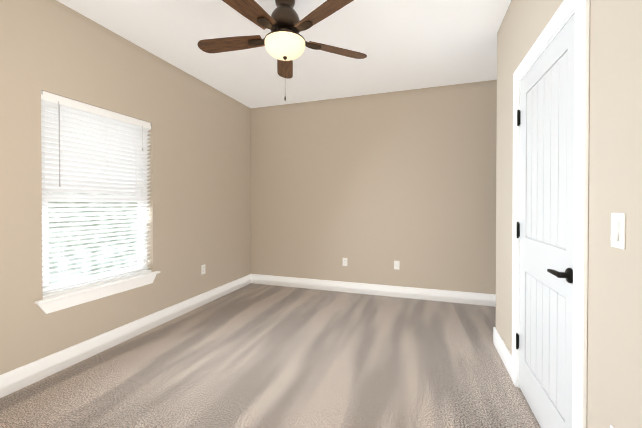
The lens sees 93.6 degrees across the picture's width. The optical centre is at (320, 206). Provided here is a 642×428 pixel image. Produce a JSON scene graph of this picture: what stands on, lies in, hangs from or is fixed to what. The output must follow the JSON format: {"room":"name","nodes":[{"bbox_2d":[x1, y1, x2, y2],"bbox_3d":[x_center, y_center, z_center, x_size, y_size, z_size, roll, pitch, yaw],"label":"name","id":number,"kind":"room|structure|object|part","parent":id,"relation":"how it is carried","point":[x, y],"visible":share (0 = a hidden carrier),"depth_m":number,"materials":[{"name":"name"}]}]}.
{"room":"empty bedroom","nodes":[
{"label":"empty bedroom","id":0,"kind":"room"},
{"bbox_2d":[0,0,250,374],"bbox_3d":[-1.882,-0.152,2.531,0.140,2.700,4.830,0,1,19],"label":"wall","id":1,"kind":"structure","parent":0,"point":[199,176],"depth_m":2.64,"materials":[{"name":"beige paint"}]},
{"bbox_2d":[41,104,146,293],"bbox_3d":[-1.905,-0.080,2.571,0.070,1.485,0.910,0,1,19],"label":"window","id":2,"kind":"structure","parent":1,"relation":"in","point":[78,281],"depth_m":2.53,"materials":[{"name":"white plastic"}]},
{"bbox_2d":[41,90,150,297],"bbox_3d":[-1.831,-0.090,2.546,0.066,1.460,0.902,0,1,19],"label":"window blinds","id":3,"kind":"object","parent":2,"relation":"attached to","point":[58,104],"visible":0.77,"depth_m":2.45,"materials":[{"name":"white plastic"}]},
{"bbox_2d":[34,271,159,313],"bbox_3d":[-1.815,0.697,2.547,0.116,0.108,1.010,0,1,19],"label":"window sill","id":4,"kind":"structure","parent":1,"relation":"attached to","point":[51,304],"depth_m":2.41,"materials":[{"name":"white"}]},
{"bbox_2d":[0,274,251,397],"bbox_3d":[-1.809,1.126,2.517,0.015,0.145,4.550,0,1,19],"label":"baseboard","id":5,"kind":"structure","parent":1,"relation":"attached to","point":[16,379],"depth_m":2.48,"materials":[{"name":"white wood"}]},
{"bbox_2d":[201,264,205,274],"bbox_3d":[-1.425,0.758,3.657,0.008,0.114,0.070,0,1,19],"label":"electrical outlet","id":6,"kind":"object","parent":1,"relation":"attached to","point":[203,271],"visible":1,"depth_m":3.65,"materials":[{"name":"white plastic"}]},
{"bbox_2d":[0,283,540,427],"bbox_3d":[0.268,1.254,1.815,4.680,0.100,4.830,0,1,19],"label":"floor","id":7,"kind":"structure","parent":0,"point":[252,355],"depth_m":2.17,"materials":[{"name":"carpet"}]},
{"bbox_2d":[57,0,510,107],"bbox_3d":[0.268,-1.546,1.791,4.680,0.100,4.830,0,1,19],"label":"ceiling","id":8,"kind":"structure","parent":0,"point":[402,45],"depth_m":2.77,"materials":[{"name":"white paint"}]},
{"bbox_2d":[197,0,366,100],"bbox_3d":[-0.290,-1.119,2.090,1.252,0.757,1.261,0,1,19],"label":"fan","id":9,"kind":"object","parent":8,"relation":"hanging from","point":[284,42],"visible":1,"depth_m":2.02,"materials":[{"name":"brown wood"}]},
{"bbox_3d":[-0.658,-1.178,2.182,0.500,0.032,0.137,0,1,11],"label":"blade","id":10,"kind":"part","parent":9,"relation":"part of","materials":[{"name":"brown wood"}]},
{"bbox_3d":[-0.453,-1.174,1.740,0.137,0.032,0.500,0,1,29],"label":"blade","id":11,"kind":"part","parent":9,"relation":"part of","materials":[{"name":"brown wood"}]},
{"bbox_3d":[-0.300,-1.181,2.514,0.137,0.032,0.500,0,1,-7],"label":"blade","id":12,"kind":"part","parent":9,"relation":"part of","materials":[{"name":"brown wood"}]},
{"bbox_3d":[0.032,-1.175,1.797,0.137,0.032,0.500,0,1,-43],"label":"blade","id":13,"kind":"part","parent":9,"relation":"part of","materials":[{"name":"brown wood"}]},
{"bbox_3d":[0.126,-1.179,2.276,0.500,0.032,0.137,0,1,-25],"label":"blade","id":14,"kind":"part","parent":9,"relation":"part of","materials":[{"name":"brown wood"}]},
{"bbox_2d":[251,80,496,293],"bbox_3d":[1.086,-0.165,4.002,4.540,2.700,0.140,0,1,19],"label":"wall","id":15,"kind":"structure","parent":0,"point":[371,188],"depth_m":4.02,"materials":[{"name":"beige paint"}]},
{"bbox_2d":[343,258,346,265],"bbox_3d":[0.333,0.764,4.187,0.070,0.114,0.008,0,1,19],"label":"electrical outlet","id":16,"kind":"object","parent":15,"relation":"attached to","point":[344,261],"visible":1,"depth_m":4.18,"materials":[{"name":"white plastic"}]},
{"bbox_2d":[252,274,495,306],"bbox_3d":[1.010,1.113,3.958,4.370,0.145,0.015,0,1,19],"label":"baseboard","id":17,"kind":"structure","parent":15,"relation":"attached to","point":[483,299],"depth_m":4.02,"materials":[{"name":"white wood"}]},
{"bbox_2d":[394,261,399,269],"bbox_3d":[0.995,0.766,3.959,0.070,0.114,0.016,0,1,19],"label":"electrical outlet","id":18,"kind":"object","parent":15,"relation":"attached to","point":[397,265],"visible":1,"depth_m":3.96,"materials":[{"name":"white plastic"}]},
{"bbox_2d":[496,0,641,427],"bbox_3d":[1.036,-0.138,0.963,0.140,2.700,3.450,0,1,19],"label":"wall","id":19,"kind":"structure","parent":0,"point":[614,351],"depth_m":1.05,"materials":[{"name":"beige paint"}]},
{"bbox_2d":[493,327,511,378],"bbox_3d":[1.437,1.127,2.364,0.038,0.145,0.589,0,1,19],"label":"baseboard","id":20,"kind":"structure","parent":19,"relation":"attached to","point":[503,351],"depth_m":2.32,"materials":[{"name":"white wood"}]},
{"bbox_2d":[516,14,574,427],"bbox_3d":[1.181,0.185,1.624,0.084,2.018,0.800,0,1,19],"label":"door","id":21,"kind":"structure","parent":19,"relation":"in","point":[546,231],"depth_m":1.55,"materials":[{"name":"white wood"}]},
{"bbox_3d":[1.306,0.153,1.996,0.019,1.590,0.014,0,1,19],"label":"door hinges","id":22,"kind":"part","parent":21,"relation":"part of","materials":[{"name":"black metal"}]},
{"bbox_3d":[1.070,0.296,1.351,0.049,0.066,0.151,0,1,19],"label":"handle","id":23,"kind":"part","parent":21,"relation":"part of","materials":[{"name":"black metal"}]},
{"bbox_2d":[512,0,589,427],"bbox_3d":[1.250,0.146,1.595,0.176,2.121,0.972,0,1,19],"label":"door frame","id":24,"kind":"structure","parent":19,"relation":"attached to","point":[567,10],"depth_m":1.21,"materials":[{"name":"white wood"}]},
{"bbox_2d":[611,213,625,248],"bbox_3d":[0.960,0.077,0.980,0.015,0.114,0.070,0,1,19],"label":"light switch","id":25,"kind":"object","parent":19,"relation":"attached to","point":[618,227],"visible":1,"depth_m":0.97,"materials":[{"name":"white plastic"}]},
{"label":"outside","id":26,"kind":"structure","parent":0,"visible":0},
{"bbox_2d":[45,111,137,283],"bbox_3d":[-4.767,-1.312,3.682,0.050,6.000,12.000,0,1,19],"label":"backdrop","id":27,"kind":"structure","parent":26,"point":[80,258],"depth_m":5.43,"materials":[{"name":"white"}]}
]}

